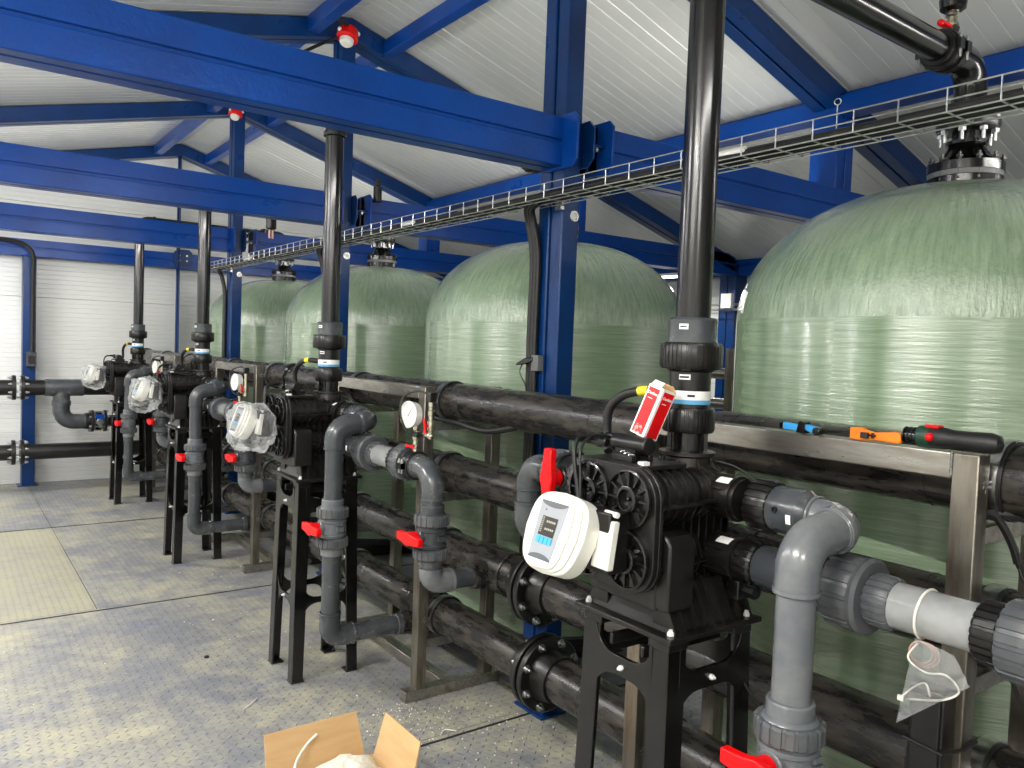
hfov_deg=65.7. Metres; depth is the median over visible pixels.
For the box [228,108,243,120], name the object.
fire alarm
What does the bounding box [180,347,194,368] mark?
hose
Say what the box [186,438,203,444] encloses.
socket
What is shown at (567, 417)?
pipe
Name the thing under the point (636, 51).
ceiling
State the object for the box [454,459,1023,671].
pipe
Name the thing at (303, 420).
valve
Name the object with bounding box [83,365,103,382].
controller
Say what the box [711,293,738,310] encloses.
tray
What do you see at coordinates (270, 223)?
valve
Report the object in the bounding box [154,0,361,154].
purlin
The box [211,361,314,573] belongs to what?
frame
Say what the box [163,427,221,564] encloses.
stand
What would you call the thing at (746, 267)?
beam
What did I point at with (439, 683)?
frame
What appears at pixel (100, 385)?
plastic bag
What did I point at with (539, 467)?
socket
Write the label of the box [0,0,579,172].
crossbeam
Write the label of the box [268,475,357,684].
stand
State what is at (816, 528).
pipe
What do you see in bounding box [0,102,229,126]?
steel beam
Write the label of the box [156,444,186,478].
pipe
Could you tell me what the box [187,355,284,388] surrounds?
pipe
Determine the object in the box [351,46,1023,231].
steel beam
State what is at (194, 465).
valve
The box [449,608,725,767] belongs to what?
pipe
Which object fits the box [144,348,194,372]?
pipe
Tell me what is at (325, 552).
socket
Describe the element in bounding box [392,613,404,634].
socket
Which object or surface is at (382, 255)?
fitting
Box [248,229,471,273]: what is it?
crossbeam
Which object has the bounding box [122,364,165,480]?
drain pipe
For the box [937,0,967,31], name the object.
valve
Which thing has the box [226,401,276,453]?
plastic bag
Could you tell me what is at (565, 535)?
controller
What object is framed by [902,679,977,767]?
metal post
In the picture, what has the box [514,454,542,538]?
pipe
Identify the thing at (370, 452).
pipe
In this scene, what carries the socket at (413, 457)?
attached to the pipe at (370, 452)
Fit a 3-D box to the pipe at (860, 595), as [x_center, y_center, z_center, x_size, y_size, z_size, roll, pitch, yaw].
[0.868,0.671,1.617,0.271,0.587,0.917,0,3,-39]
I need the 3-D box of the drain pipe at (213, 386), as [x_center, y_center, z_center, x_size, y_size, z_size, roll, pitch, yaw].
[-2.106,0.505,5.668,0.452,1.099,0.283,0,3,-36]
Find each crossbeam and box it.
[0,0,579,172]
[0,141,344,225]
[0,202,235,253]
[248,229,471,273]
[355,194,735,275]
[580,121,865,223]
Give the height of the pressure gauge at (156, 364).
0.375 m
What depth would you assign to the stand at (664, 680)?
2.01 m
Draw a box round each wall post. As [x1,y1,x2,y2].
[16,256,38,486]
[714,265,746,410]
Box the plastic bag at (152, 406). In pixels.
[128,375,162,413]
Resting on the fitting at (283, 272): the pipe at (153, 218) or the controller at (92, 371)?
the pipe at (153, 218)
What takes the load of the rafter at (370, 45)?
attached to the steel column at (351, 212)
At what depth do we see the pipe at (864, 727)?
2.22 m
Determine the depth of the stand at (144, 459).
7.80 m
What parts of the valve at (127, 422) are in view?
handle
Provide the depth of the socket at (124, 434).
7.37 m
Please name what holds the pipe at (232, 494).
attached to the frame at (250, 540)
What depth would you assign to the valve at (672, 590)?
1.93 m
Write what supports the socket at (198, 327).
attached to the riser pipe at (202, 335)
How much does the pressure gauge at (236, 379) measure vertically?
0.375 m
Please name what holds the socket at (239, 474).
attached to the valve at (245, 465)
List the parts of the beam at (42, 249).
splice plate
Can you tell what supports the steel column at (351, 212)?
on the floor
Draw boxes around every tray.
[210,69,1023,271]
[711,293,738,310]
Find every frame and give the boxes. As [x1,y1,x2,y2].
[151,353,221,505]
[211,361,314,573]
[319,376,501,703]
[622,411,1023,767]
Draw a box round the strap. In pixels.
[293,733,317,767]
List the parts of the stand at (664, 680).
leg, leg, leg, leg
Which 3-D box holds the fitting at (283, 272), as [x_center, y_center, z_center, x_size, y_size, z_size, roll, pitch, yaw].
[-2.488,-1.277,8.663,0.254,0.325,0.254,0,3,-36]
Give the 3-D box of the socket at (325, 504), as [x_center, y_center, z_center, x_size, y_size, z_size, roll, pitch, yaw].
[-0.806,0.535,3.569,0.116,0.040,0.116,0,3,-36]
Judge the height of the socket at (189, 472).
0.040 m
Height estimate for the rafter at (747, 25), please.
1.398 m
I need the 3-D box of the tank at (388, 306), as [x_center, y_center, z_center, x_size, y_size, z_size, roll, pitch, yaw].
[-1.151,0.154,6.804,1.590,2.285,1.590,0,3,-36]
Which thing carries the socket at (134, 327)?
attached to the riser pipe at (138, 333)
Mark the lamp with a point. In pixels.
(666, 275)
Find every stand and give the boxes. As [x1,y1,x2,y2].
[108,402,152,504]
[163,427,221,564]
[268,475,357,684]
[575,610,750,767]
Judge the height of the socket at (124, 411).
0.040 m
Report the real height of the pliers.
0.032 m
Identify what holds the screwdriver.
on the frame at (969, 531)
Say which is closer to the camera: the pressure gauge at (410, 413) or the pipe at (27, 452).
the pressure gauge at (410, 413)
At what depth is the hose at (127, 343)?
7.91 m
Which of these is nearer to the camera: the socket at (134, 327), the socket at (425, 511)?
the socket at (425, 511)
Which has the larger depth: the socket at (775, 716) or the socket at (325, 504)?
the socket at (325, 504)
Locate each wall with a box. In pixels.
[0,158,443,484]
[667,277,748,397]
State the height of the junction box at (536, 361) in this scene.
0.371 m
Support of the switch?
attached to the screwdriver
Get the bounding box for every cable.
[210,87,1023,269]
[211,98,1023,269]
[211,103,1023,270]
[211,108,928,266]
[222,104,1023,269]
[304,35,338,50]
[337,18,348,25]
[434,415,516,433]
[986,509,1023,582]
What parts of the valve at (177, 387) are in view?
plate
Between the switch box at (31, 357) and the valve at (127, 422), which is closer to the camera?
the valve at (127, 422)
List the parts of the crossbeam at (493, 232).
plate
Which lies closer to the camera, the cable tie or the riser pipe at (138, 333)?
the cable tie
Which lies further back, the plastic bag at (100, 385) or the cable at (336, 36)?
the plastic bag at (100, 385)
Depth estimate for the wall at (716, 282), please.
8.27 m
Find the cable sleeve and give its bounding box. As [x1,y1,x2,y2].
[719,146,746,155]
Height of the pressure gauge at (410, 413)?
0.375 m
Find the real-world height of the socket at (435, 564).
0.040 m
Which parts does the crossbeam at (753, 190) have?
plate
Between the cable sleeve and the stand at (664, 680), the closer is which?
the stand at (664, 680)
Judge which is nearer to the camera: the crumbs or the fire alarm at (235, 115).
the crumbs
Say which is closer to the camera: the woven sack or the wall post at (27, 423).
the woven sack
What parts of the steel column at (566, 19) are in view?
foot plate, splice plate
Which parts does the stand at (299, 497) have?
leg, leg, leg, leg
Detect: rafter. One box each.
[66,145,182,160]
[155,11,351,43]
[182,145,446,276]
[243,111,453,210]
[352,19,737,272]
[687,0,926,187]
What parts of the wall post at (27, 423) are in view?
foot plate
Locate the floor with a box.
[0,478,701,767]
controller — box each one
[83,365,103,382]
[132,378,158,401]
[229,404,269,439]
[523,491,628,578]
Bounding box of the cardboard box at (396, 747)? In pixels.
[264,711,420,767]
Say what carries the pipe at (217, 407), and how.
attached to the valve at (177, 387)
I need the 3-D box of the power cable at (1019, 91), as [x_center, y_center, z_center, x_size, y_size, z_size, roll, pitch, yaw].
[-0.352,-0.840,4.010,0.038,0.032,8.800,0,3,-36]
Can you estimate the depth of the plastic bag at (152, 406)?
5.76 m
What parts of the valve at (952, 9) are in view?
lever, bulb, stem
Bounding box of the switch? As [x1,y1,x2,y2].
[925,433,933,440]
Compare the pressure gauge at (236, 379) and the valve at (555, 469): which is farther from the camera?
the pressure gauge at (236, 379)
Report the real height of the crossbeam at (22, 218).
0.230 m
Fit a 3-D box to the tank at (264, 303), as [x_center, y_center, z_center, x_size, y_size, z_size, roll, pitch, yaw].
[-2.535,0.016,8.722,1.590,2.285,1.590,0,3,-36]
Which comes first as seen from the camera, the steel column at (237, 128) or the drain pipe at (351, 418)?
the drain pipe at (351, 418)
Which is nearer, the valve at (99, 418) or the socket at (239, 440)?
the socket at (239, 440)
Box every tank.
[209,280,306,500]
[284,266,440,554]
[424,241,675,657]
[722,178,1023,767]
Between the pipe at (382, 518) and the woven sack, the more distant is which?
the pipe at (382, 518)
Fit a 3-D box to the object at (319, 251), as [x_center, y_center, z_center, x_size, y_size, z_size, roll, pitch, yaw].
[-1.328,-0.049,5.489,0.100,1.798,0.161,0,3,-36]
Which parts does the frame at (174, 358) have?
post, rail, post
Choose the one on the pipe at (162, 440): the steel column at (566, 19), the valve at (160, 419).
the valve at (160, 419)
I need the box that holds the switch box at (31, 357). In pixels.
[26,352,36,366]
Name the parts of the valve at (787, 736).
handle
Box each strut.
[418,238,439,252]
[578,179,586,230]
[809,115,854,191]
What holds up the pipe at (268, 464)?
attached to the frame at (250, 540)
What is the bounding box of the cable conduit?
[0,237,35,351]
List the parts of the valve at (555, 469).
handle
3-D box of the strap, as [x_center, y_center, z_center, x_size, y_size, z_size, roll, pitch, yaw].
[-0.705,1.299,2.652,0.060,0.121,0.306,2,3,-5]
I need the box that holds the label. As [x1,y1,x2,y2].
[403,220,414,225]
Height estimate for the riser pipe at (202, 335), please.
1.265 m
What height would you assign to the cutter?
0.032 m
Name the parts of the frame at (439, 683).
post, rail, post, post, rail, post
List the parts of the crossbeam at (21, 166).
plate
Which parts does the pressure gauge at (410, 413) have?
butterfly handle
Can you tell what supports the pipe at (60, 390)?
attached to the pipe
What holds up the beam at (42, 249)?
attached to the wall at (84, 310)
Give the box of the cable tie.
[913,588,937,639]
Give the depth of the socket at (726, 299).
7.67 m
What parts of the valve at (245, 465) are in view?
handle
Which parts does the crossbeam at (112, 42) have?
plate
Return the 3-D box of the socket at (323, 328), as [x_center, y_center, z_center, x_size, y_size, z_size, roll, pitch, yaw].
[-0.915,-0.276,3.984,0.126,0.068,0.126,0,3,-36]
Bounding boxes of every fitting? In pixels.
[272,258,295,280]
[367,236,396,266]
[926,113,1006,182]
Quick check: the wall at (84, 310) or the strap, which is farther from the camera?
the wall at (84, 310)
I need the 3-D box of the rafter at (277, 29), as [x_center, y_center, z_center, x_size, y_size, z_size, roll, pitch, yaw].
[-2.882,-1.913,4.187,4.280,1.129,0.170,0,3,-36]
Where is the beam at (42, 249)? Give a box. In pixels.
[0,237,443,280]
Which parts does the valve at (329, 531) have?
handle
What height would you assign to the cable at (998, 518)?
0.191 m
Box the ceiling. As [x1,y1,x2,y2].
[0,0,1023,259]
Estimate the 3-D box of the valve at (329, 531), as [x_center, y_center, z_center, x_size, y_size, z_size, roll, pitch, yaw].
[-0.827,0.643,3.561,0.186,0.256,0.176,0,3,-36]
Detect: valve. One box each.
[88,410,109,431]
[103,354,150,403]
[114,409,136,436]
[147,408,169,435]
[157,363,223,429]
[175,438,205,475]
[225,437,257,477]
[263,381,361,482]
[266,219,276,238]
[302,498,348,557]
[397,503,449,570]
[537,448,589,494]
[570,431,761,646]
[720,691,826,767]
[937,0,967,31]
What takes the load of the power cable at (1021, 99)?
in the cable tray at (559, 203)
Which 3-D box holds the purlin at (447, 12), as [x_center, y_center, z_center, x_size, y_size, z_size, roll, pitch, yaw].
[0.195,-2.226,4.063,0.080,0.100,13.170,0,3,-36]
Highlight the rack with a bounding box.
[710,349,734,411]
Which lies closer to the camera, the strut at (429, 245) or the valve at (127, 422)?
the valve at (127, 422)
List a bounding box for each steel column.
[175,155,181,352]
[222,113,254,513]
[316,41,367,577]
[514,0,604,720]
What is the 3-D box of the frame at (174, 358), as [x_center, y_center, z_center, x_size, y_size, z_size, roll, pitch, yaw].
[-3.317,0.432,8.005,0.530,1.462,1.021,0,3,-36]
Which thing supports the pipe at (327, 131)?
on the fitting
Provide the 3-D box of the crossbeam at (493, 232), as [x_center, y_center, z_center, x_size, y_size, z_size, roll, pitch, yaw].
[0.574,-1.180,6.664,3.972,0.230,0.245,0,3,-36]
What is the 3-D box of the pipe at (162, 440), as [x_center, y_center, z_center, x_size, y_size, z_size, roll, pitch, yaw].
[-3.288,0.254,7.372,0.271,0.587,0.917,0,3,-39]
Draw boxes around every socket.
[122,409,135,413]
[123,433,134,436]
[131,324,144,330]
[156,432,167,435]
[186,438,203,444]
[187,470,202,475]
[194,323,211,332]
[237,472,253,477]
[238,437,254,442]
[241,517,247,530]
[317,322,342,334]
[320,498,345,509]
[320,548,342,557]
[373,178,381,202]
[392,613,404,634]
[400,452,424,478]
[418,503,445,516]
[418,560,442,570]
[537,458,542,480]
[667,317,717,342]
[720,293,733,307]
[761,691,818,730]
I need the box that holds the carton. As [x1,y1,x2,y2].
[630,380,675,440]
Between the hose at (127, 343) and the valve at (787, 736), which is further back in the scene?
the hose at (127, 343)
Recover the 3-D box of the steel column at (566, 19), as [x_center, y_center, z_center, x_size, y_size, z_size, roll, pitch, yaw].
[0.241,-0.367,3.552,0.208,3.726,0.270,0,3,-36]
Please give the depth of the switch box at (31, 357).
8.26 m
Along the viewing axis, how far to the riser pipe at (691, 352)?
2.01 m
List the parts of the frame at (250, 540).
post, rail, post, post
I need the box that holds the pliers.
[779,421,824,435]
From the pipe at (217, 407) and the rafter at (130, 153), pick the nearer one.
the pipe at (217, 407)
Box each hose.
[121,342,131,358]
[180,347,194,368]
[292,357,317,381]
[602,386,662,453]
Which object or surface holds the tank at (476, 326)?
on the floor
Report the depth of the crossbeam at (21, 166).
4.69 m
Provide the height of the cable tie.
0.104 m
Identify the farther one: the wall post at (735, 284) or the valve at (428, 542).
the wall post at (735, 284)
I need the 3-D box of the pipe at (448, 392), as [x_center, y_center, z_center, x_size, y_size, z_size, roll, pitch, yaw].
[-0.880,0.019,4.506,0.227,0.198,2.370,0,3,-36]
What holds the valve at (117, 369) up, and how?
on the stand at (144, 459)
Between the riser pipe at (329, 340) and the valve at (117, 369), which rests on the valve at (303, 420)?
the riser pipe at (329, 340)
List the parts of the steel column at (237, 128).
foot plate, splice plate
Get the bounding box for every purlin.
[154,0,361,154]
[205,0,489,164]
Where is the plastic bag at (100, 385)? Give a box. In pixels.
[80,363,105,389]
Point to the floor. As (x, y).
(156, 701)
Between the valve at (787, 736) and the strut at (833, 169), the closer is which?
the valve at (787, 736)
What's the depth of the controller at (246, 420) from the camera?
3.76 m
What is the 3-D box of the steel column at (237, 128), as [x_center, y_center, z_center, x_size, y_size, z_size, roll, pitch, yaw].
[-2.564,-0.648,7.436,0.208,3.726,0.270,0,3,-36]
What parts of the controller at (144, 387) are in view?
panel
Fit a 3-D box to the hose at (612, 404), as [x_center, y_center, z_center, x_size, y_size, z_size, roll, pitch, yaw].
[0.327,0.098,2.118,0.206,0.192,0.053,4,3,36]
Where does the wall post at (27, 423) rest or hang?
on the floor
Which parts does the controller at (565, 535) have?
panel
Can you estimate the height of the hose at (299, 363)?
0.192 m
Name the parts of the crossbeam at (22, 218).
plate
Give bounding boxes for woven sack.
[316,754,380,767]
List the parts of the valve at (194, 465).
handle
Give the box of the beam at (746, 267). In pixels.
[651,258,761,281]
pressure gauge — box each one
[150,355,163,376]
[227,366,248,419]
[396,390,436,479]
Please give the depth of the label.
4.26 m
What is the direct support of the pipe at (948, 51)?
on the fitting at (967, 155)
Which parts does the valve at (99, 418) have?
name plate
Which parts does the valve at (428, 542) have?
handle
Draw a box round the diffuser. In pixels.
[662,275,676,278]
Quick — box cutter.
[850,427,902,443]
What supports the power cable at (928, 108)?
in the cable tray at (559, 203)
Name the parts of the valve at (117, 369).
plate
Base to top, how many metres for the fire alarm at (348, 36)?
0.137 m
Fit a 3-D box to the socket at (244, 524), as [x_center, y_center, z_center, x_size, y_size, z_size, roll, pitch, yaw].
[-1.924,1.009,5.724,0.050,0.100,0.100,0,3,-36]
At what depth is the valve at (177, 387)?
5.74 m
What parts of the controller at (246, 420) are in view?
panel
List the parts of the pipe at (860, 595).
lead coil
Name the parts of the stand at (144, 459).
leg, leg, leg, leg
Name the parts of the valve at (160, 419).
handle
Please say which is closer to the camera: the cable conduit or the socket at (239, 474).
the socket at (239, 474)
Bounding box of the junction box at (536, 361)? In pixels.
[516,355,543,390]
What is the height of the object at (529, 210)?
1.798 m
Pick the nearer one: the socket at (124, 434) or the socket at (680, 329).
the socket at (680, 329)
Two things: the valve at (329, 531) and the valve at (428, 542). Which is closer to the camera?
the valve at (428, 542)
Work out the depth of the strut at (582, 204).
6.63 m
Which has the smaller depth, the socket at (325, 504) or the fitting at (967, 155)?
the fitting at (967, 155)
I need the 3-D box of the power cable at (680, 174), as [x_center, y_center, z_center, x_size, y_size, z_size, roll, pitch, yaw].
[-0.305,-0.838,4.044,0.034,0.028,8.800,0,3,-36]
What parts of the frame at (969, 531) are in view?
post, post, rail, rail, post, post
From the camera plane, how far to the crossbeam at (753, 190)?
4.12 m
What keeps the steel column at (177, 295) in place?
on the floor
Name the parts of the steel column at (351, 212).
splice plate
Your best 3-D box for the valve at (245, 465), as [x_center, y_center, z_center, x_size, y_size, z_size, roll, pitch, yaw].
[-1.726,0.470,5.083,0.186,0.256,0.176,0,3,-36]
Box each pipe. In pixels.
[0,375,138,428]
[0,440,157,464]
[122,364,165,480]
[129,244,146,359]
[143,217,283,237]
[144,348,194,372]
[151,379,167,447]
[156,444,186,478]
[185,470,275,531]
[186,377,247,534]
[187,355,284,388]
[188,431,280,478]
[191,210,213,369]
[202,397,276,492]
[270,511,471,641]
[272,464,470,568]
[274,363,470,421]
[313,135,345,391]
[319,402,404,645]
[323,128,540,173]
[343,434,475,592]
[356,431,472,494]
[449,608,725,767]
[452,537,1023,767]
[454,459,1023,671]
[457,385,1023,523]
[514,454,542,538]
[659,0,725,452]
[726,537,1023,701]
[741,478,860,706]
[811,0,987,102]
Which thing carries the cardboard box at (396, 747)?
on the floor
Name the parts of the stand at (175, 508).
leg, leg, leg, leg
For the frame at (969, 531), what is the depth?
1.79 m
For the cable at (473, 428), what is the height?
0.096 m
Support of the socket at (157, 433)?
attached to the valve at (160, 419)
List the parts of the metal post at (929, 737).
lid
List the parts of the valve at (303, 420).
plate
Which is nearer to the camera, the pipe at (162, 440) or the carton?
the carton
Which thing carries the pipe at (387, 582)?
attached to the frame at (439, 683)
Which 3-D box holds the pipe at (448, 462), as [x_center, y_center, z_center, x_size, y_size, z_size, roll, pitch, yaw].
[-0.901,0.351,4.515,0.243,0.192,2.370,0,3,-36]
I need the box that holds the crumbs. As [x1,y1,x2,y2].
[4,557,575,767]
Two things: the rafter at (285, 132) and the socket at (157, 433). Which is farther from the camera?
the rafter at (285, 132)
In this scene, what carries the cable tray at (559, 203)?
attached to the steel column at (351, 212)
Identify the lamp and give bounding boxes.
[660,273,677,278]
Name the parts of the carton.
red panel, red panel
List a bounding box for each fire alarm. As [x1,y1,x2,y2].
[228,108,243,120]
[336,24,359,47]
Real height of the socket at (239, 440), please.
0.040 m
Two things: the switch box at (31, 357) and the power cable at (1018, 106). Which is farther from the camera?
the switch box at (31, 357)
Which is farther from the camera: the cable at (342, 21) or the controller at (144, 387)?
the controller at (144, 387)
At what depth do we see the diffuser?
7.60 m
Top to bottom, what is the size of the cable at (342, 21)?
0.061 m
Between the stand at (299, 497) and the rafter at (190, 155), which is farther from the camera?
the rafter at (190, 155)
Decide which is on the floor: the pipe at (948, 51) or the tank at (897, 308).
the tank at (897, 308)
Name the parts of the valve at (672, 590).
plate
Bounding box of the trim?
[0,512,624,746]
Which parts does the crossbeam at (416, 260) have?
plate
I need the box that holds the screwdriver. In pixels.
[901,424,1004,453]

